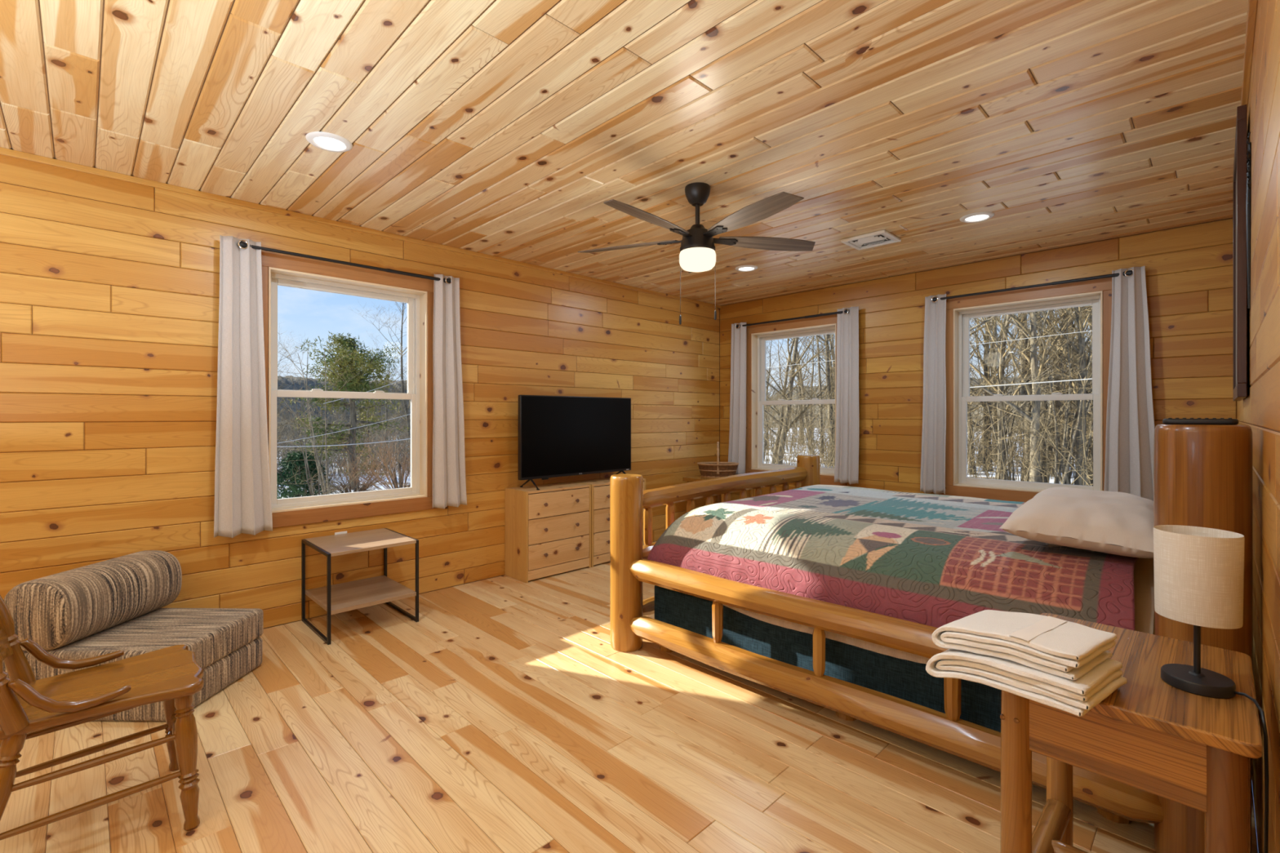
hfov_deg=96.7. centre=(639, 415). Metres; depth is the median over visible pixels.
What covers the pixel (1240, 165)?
picture frame
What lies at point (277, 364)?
bare tree
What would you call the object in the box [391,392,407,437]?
bare tree
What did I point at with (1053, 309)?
bare tree
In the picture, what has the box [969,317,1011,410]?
bare tree
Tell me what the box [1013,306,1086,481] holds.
bare tree
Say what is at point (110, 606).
chair
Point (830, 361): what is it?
bare tree
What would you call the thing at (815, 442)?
trees
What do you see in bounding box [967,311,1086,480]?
bare tree
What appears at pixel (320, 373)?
bare tree
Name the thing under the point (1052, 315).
bare tree
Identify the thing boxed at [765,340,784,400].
bare tree
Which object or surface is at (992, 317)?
bare tree
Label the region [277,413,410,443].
cable
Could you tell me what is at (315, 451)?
bare tree
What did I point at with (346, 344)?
pine tree
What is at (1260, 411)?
wall
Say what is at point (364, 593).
shelf
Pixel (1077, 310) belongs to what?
bare tree
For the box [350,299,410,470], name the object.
bare tree
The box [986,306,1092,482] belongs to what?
bare tree
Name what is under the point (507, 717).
floor
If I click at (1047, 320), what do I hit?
bare tree
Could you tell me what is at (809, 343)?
bare tree
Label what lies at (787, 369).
bare tree
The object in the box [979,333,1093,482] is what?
bare tree
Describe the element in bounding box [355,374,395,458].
bare tree
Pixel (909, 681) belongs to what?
box spring
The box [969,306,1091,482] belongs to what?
bare tree
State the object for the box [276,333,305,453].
bare tree
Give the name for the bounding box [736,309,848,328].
curtain rod
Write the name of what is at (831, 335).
bare tree
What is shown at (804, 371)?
bare tree
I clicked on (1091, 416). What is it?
bare tree
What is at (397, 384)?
bare tree
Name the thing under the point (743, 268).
recessed light
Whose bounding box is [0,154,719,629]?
wall
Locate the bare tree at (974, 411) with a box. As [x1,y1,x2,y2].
[973,411,1009,463]
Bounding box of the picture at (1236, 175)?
[1235,174,1236,385]
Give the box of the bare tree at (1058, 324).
[1017,324,1089,439]
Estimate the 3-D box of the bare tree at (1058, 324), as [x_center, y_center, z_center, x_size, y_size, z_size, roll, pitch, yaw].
[29.319,-6.370,37.816,8.731,18.440,8.970,0,0,-25]
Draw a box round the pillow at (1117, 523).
[999,486,1153,558]
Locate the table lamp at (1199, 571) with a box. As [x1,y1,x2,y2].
[1153,524,1268,852]
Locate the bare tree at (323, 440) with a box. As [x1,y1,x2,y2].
[276,374,363,496]
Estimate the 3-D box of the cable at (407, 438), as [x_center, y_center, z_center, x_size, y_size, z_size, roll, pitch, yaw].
[-5.349,0.395,11.568,4.996,0.383,0.014,0,0,-45]
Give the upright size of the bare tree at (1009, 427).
10.592 m
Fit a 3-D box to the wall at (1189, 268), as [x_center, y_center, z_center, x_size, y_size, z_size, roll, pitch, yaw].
[2.324,-0.029,4.942,0.164,2.565,4.268,0,0,-45]
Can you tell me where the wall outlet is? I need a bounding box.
[334,531,346,534]
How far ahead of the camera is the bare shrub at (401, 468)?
16.91 m
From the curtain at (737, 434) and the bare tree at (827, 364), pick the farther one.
the bare tree at (827, 364)
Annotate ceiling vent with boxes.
[840,229,901,250]
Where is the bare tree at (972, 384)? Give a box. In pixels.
[971,383,982,444]
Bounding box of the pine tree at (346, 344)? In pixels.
[280,332,410,489]
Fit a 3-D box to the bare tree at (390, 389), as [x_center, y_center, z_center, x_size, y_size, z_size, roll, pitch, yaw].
[-26.099,-0.294,59.506,4.402,6.096,3.808,0,0,-13]
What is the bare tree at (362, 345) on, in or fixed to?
on the snowy ground
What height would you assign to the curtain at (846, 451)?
1.598 m
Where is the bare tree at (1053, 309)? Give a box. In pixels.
[1029,309,1088,444]
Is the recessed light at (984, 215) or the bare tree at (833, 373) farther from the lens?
the bare tree at (833, 373)
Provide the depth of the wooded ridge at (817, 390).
114.79 m
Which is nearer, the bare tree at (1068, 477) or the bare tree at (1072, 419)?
the bare tree at (1068, 477)
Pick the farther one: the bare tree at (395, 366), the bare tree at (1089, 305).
the bare tree at (395, 366)
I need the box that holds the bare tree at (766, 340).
[765,340,782,399]
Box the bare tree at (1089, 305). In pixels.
[1020,305,1093,464]
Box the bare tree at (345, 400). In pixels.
[333,400,350,467]
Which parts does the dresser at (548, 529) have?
panel, panel, drawer, drawer, drawer, panel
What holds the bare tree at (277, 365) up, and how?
on the snowy ground
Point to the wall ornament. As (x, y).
(1248, 206)
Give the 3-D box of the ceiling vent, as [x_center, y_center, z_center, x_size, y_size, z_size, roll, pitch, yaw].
[1.585,-1.201,3.902,0.280,0.022,0.300,0,0,-45]
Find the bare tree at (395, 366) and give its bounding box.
[362,366,395,438]
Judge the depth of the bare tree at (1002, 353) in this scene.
19.65 m
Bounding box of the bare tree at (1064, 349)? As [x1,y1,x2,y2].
[1009,307,1091,475]
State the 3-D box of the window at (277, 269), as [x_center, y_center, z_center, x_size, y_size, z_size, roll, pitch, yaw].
[-1.873,-0.147,3.681,1.120,1.601,0.179,0,0,-45]
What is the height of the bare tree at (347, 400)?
4.161 m
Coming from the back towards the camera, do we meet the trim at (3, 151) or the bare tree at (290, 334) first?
the bare tree at (290, 334)
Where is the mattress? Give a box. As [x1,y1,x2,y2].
[722,557,1154,664]
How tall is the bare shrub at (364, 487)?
1.545 m
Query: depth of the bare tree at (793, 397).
41.63 m
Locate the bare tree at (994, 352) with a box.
[970,318,1016,462]
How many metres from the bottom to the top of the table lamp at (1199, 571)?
0.997 m
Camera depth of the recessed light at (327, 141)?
2.51 m
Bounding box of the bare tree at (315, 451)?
[276,322,385,496]
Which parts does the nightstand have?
leg, leg, leg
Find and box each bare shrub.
[302,455,389,493]
[317,417,410,490]
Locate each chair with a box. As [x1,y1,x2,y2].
[0,595,204,840]
[3,550,262,721]
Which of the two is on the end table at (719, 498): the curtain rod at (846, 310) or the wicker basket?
the wicker basket
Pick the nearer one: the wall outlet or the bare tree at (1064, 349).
the wall outlet
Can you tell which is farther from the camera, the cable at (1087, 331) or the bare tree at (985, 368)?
the bare tree at (985, 368)
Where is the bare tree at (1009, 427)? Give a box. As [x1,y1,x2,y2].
[985,314,1030,456]
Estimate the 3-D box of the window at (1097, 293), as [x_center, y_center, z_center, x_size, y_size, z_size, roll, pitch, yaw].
[2.921,-0.147,4.316,0.179,1.601,1.120,0,0,-45]
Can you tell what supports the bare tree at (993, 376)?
on the snowy ground
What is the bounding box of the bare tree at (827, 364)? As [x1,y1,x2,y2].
[804,333,835,466]
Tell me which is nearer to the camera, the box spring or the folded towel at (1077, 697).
the folded towel at (1077, 697)
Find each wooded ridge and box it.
[276,375,410,435]
[763,377,1089,434]
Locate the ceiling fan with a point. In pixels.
(697, 249)
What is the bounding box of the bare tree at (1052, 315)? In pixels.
[1049,306,1093,434]
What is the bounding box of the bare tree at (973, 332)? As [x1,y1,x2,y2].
[969,315,1004,342]
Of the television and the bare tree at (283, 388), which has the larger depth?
the bare tree at (283, 388)
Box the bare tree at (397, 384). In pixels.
[378,383,409,450]
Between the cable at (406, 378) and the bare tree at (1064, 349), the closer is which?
the cable at (406, 378)
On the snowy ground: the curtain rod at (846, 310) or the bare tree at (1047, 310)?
the bare tree at (1047, 310)
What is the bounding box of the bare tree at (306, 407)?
[296,407,324,426]
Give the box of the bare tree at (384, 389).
[382,389,410,442]
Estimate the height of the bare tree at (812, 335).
16.059 m
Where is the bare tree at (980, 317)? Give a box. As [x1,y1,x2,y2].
[969,317,1017,413]
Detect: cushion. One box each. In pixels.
[3,608,262,681]
[93,636,262,721]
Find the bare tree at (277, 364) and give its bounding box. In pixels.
[276,364,300,451]
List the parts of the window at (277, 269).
sash, sash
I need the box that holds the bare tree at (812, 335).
[788,335,825,444]
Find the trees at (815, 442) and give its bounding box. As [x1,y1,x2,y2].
[763,320,1093,485]
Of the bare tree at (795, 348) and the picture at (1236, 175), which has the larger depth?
the bare tree at (795, 348)
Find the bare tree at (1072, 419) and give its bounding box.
[1011,306,1092,466]
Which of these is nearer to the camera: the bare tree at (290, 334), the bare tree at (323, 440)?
the bare tree at (323, 440)
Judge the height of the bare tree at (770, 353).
10.495 m
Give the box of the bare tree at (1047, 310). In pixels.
[1000,310,1088,463]
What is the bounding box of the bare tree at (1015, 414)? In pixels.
[994,413,1022,462]
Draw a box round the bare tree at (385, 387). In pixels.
[366,334,407,470]
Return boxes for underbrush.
[276,403,410,479]
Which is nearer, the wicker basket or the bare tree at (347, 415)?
the wicker basket
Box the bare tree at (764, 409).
[763,408,782,458]
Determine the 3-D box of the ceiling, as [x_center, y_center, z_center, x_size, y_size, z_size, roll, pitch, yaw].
[-0.708,-1.265,1.962,8.340,0.106,3.948,0,0,-45]
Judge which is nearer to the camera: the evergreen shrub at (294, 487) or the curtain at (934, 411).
the curtain at (934, 411)
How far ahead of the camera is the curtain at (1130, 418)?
3.78 m
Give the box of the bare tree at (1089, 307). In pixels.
[1007,306,1092,404]
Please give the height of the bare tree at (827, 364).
13.959 m
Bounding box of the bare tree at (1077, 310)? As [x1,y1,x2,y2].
[1015,305,1092,485]
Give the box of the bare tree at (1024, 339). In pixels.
[967,311,1087,479]
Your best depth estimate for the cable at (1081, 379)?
9.20 m
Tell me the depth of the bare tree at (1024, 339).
20.09 m
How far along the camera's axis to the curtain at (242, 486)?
3.16 m
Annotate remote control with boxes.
[1162,417,1238,425]
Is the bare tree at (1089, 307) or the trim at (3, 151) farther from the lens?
the bare tree at (1089, 307)
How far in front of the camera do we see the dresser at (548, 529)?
4.35 m
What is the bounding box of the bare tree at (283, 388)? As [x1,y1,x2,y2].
[276,387,315,453]
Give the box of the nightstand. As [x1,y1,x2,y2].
[1000,613,1262,852]
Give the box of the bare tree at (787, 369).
[763,334,834,463]
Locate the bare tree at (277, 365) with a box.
[277,364,336,451]
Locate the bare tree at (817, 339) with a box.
[766,335,835,457]
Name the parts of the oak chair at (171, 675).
carved rail, leg, post, post, hip arm, hip arm, seat, leg, leg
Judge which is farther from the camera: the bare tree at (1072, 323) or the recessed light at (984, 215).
the bare tree at (1072, 323)
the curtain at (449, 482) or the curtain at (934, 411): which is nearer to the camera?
the curtain at (449, 482)
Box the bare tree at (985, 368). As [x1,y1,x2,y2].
[969,313,1043,471]
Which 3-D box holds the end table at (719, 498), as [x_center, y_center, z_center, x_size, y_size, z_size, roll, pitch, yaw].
[0.815,0.923,5.662,0.573,0.620,0.535,0,0,-45]
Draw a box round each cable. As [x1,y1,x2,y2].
[276,438,410,447]
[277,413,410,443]
[323,377,407,404]
[765,330,1091,368]
[969,378,1092,387]
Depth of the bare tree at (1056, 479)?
17.09 m
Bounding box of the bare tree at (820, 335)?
[817,335,835,414]
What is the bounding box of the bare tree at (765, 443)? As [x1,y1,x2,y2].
[763,383,788,461]
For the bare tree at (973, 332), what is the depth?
22.89 m
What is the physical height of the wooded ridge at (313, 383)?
10.129 m
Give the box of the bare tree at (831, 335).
[796,334,835,462]
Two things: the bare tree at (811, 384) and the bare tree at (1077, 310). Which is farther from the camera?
the bare tree at (811, 384)
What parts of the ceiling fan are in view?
blade, blade, blade arm, pull chain, pull knob, blade arm, lamp shade, blade arm, pull knob, blade arm, blade, blade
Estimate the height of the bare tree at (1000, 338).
14.888 m
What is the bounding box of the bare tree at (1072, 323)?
[973,306,1092,484]
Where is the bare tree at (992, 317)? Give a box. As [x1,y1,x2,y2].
[969,315,996,331]
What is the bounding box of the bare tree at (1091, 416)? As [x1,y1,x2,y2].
[1026,328,1093,475]
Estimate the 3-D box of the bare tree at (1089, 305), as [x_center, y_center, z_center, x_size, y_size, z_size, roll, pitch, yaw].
[15.416,-1.231,18.756,4.790,7.668,5.537,0,0,-41]
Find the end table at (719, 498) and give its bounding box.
[682,475,755,503]
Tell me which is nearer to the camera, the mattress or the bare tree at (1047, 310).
the mattress
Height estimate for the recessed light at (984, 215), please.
0.010 m
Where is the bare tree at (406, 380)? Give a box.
[390,379,410,459]
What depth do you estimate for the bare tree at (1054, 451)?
20.34 m
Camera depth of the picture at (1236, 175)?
2.52 m
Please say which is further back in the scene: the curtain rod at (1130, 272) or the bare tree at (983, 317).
the bare tree at (983, 317)
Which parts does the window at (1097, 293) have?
sash, sash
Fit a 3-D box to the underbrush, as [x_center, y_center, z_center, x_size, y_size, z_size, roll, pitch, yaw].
[-17.021,1.106,37.379,27.725,3.654,30.132,0,0,-41]
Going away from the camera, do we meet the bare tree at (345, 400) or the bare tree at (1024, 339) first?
the bare tree at (1024, 339)
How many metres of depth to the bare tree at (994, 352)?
33.04 m
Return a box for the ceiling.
[0,0,1248,306]
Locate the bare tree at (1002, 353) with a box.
[969,309,1090,479]
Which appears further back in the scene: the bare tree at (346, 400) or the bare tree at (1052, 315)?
the bare tree at (346, 400)
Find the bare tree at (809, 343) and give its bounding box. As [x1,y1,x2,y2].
[765,342,824,451]
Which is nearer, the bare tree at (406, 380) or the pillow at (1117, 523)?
the pillow at (1117, 523)
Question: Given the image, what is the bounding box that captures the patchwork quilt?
[647,484,1138,631]
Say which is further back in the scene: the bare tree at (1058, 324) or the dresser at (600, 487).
the bare tree at (1058, 324)
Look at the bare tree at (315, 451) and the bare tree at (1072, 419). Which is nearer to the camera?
the bare tree at (315, 451)
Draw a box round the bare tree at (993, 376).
[967,315,1030,474]
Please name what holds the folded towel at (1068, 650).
on the folded towel at (1077, 697)
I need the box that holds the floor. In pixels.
[0,541,1257,852]
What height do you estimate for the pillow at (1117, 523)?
0.179 m
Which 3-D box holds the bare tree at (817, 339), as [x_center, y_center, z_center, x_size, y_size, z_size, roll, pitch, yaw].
[10.911,-4.607,37.361,6.261,14.814,7.908,0,0,33]
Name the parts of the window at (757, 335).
frame, sash, sash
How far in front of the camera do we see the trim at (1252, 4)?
1.84 m
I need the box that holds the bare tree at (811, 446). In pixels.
[777,346,834,454]
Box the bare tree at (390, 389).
[382,389,408,431]
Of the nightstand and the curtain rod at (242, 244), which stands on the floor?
the nightstand
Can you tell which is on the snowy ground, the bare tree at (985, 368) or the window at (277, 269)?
the bare tree at (985, 368)
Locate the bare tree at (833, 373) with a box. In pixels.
[799,333,835,407]
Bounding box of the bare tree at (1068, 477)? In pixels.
[1012,354,1093,484]
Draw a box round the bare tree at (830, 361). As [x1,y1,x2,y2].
[801,333,835,431]
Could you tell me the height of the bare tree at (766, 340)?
13.144 m
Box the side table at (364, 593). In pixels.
[301,528,418,644]
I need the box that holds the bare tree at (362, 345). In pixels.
[332,345,392,459]
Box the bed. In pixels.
[609,424,1252,852]
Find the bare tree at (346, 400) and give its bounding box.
[323,400,350,446]
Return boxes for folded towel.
[925,648,1127,716]
[931,609,1116,679]
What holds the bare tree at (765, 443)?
on the snowy ground
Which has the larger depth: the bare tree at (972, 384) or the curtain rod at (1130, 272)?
the bare tree at (972, 384)
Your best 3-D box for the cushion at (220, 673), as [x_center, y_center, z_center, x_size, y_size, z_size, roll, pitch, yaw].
[-2.219,1.161,2.552,0.711,0.145,0.540,0,0,1]
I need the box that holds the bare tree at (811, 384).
[781,336,833,428]
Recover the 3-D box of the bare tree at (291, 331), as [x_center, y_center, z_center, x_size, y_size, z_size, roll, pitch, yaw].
[-15.372,-0.754,23.611,3.318,6.822,3.230,0,0,-9]
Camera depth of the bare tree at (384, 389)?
43.53 m
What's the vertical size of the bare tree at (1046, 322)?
18.351 m
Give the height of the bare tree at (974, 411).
3.164 m
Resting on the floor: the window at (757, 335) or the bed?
the bed
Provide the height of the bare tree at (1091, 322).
13.883 m
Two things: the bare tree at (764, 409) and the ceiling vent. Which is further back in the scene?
the bare tree at (764, 409)
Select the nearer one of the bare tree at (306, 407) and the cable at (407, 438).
the cable at (407, 438)
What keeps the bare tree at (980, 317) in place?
on the snowy ground
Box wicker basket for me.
[697,441,738,477]
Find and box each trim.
[0,146,720,308]
[1232,0,1257,222]
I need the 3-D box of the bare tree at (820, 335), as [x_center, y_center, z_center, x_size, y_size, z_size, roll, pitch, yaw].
[12.086,-3.907,34.544,6.333,13.376,6.506,0,0,45]
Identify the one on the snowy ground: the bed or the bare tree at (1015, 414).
the bare tree at (1015, 414)
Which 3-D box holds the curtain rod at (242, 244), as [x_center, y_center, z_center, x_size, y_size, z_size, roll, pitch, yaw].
[-1.796,-0.945,3.593,1.235,0.060,0.096,0,0,-45]
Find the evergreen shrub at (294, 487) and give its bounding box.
[276,448,336,498]
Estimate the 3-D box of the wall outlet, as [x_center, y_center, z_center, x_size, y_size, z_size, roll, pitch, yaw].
[-1.879,0.791,3.574,0.072,0.120,0.009,0,0,-45]
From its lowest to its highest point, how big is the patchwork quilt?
0.350 m
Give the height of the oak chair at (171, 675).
1.065 m
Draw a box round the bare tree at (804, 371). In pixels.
[774,370,816,440]
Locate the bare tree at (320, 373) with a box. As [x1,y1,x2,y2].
[315,373,336,428]
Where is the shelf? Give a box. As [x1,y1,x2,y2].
[305,575,416,614]
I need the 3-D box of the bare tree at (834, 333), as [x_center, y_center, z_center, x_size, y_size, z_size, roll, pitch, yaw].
[10.866,-2.489,29.555,4.735,10.595,5.406,0,0,42]
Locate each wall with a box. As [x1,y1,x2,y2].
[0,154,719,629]
[720,217,1236,500]
[1236,0,1279,852]
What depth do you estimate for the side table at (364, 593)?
3.39 m
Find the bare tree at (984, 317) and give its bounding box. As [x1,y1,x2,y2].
[978,317,1038,446]
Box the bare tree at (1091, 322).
[1051,322,1092,368]
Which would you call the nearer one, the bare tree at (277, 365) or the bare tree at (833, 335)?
the bare tree at (277, 365)
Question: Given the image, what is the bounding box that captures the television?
[518,395,631,489]
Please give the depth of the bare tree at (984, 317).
48.73 m
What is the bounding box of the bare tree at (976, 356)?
[967,355,1011,478]
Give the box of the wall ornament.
[1245,132,1251,308]
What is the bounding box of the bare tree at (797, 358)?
[766,335,835,445]
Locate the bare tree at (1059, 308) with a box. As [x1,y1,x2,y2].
[993,308,1092,423]
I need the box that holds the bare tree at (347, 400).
[333,400,350,432]
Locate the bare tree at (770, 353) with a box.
[764,340,787,448]
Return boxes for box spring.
[654,585,1000,732]
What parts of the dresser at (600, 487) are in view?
panel, panel, drawer, drawer, drawer, panel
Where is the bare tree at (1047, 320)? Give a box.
[977,306,1092,480]
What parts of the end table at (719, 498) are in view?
leg, leg, leg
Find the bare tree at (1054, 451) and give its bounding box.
[1010,364,1092,483]
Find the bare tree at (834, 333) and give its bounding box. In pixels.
[809,333,835,406]
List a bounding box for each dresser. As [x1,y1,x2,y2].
[505,481,591,582]
[571,477,645,567]
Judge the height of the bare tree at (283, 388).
4.213 m
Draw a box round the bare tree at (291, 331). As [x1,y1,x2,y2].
[276,331,305,448]
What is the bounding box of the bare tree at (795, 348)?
[763,333,835,464]
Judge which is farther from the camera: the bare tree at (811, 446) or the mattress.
the bare tree at (811, 446)
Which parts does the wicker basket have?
handle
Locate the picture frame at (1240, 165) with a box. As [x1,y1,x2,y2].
[1233,104,1247,400]
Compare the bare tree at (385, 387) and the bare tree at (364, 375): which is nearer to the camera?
the bare tree at (385, 387)
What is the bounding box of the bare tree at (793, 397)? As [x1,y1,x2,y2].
[767,397,797,448]
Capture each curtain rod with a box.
[238,241,450,283]
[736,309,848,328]
[932,270,1133,301]
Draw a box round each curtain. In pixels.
[213,235,272,537]
[432,274,466,508]
[728,322,746,475]
[834,306,858,484]
[920,293,946,494]
[1103,266,1155,500]
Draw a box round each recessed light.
[305,131,352,152]
[735,265,757,271]
[960,211,994,222]
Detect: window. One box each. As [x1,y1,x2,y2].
[261,250,439,528]
[745,314,846,486]
[941,277,1111,502]
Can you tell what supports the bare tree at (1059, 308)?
on the snowy ground
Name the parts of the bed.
post, foot rail, foot rail, foot rail, rail, post, rail, post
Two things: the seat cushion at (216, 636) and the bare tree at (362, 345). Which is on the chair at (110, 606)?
the seat cushion at (216, 636)
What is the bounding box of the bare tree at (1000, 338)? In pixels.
[968,314,1050,466]
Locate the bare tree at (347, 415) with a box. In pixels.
[322,391,390,450]
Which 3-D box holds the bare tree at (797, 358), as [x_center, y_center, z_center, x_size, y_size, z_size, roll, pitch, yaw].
[11.124,-5.497,41.881,7.813,16.501,8.027,0,0,20]
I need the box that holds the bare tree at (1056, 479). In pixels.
[995,308,1092,484]
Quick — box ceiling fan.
[577,182,815,324]
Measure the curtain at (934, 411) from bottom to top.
1.618 m
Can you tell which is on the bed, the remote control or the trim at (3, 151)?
the remote control
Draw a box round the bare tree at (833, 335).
[810,334,835,397]
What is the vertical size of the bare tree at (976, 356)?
5.377 m
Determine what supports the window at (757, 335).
in the wall at (1189, 268)
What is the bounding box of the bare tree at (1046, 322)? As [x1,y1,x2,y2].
[1010,306,1093,485]

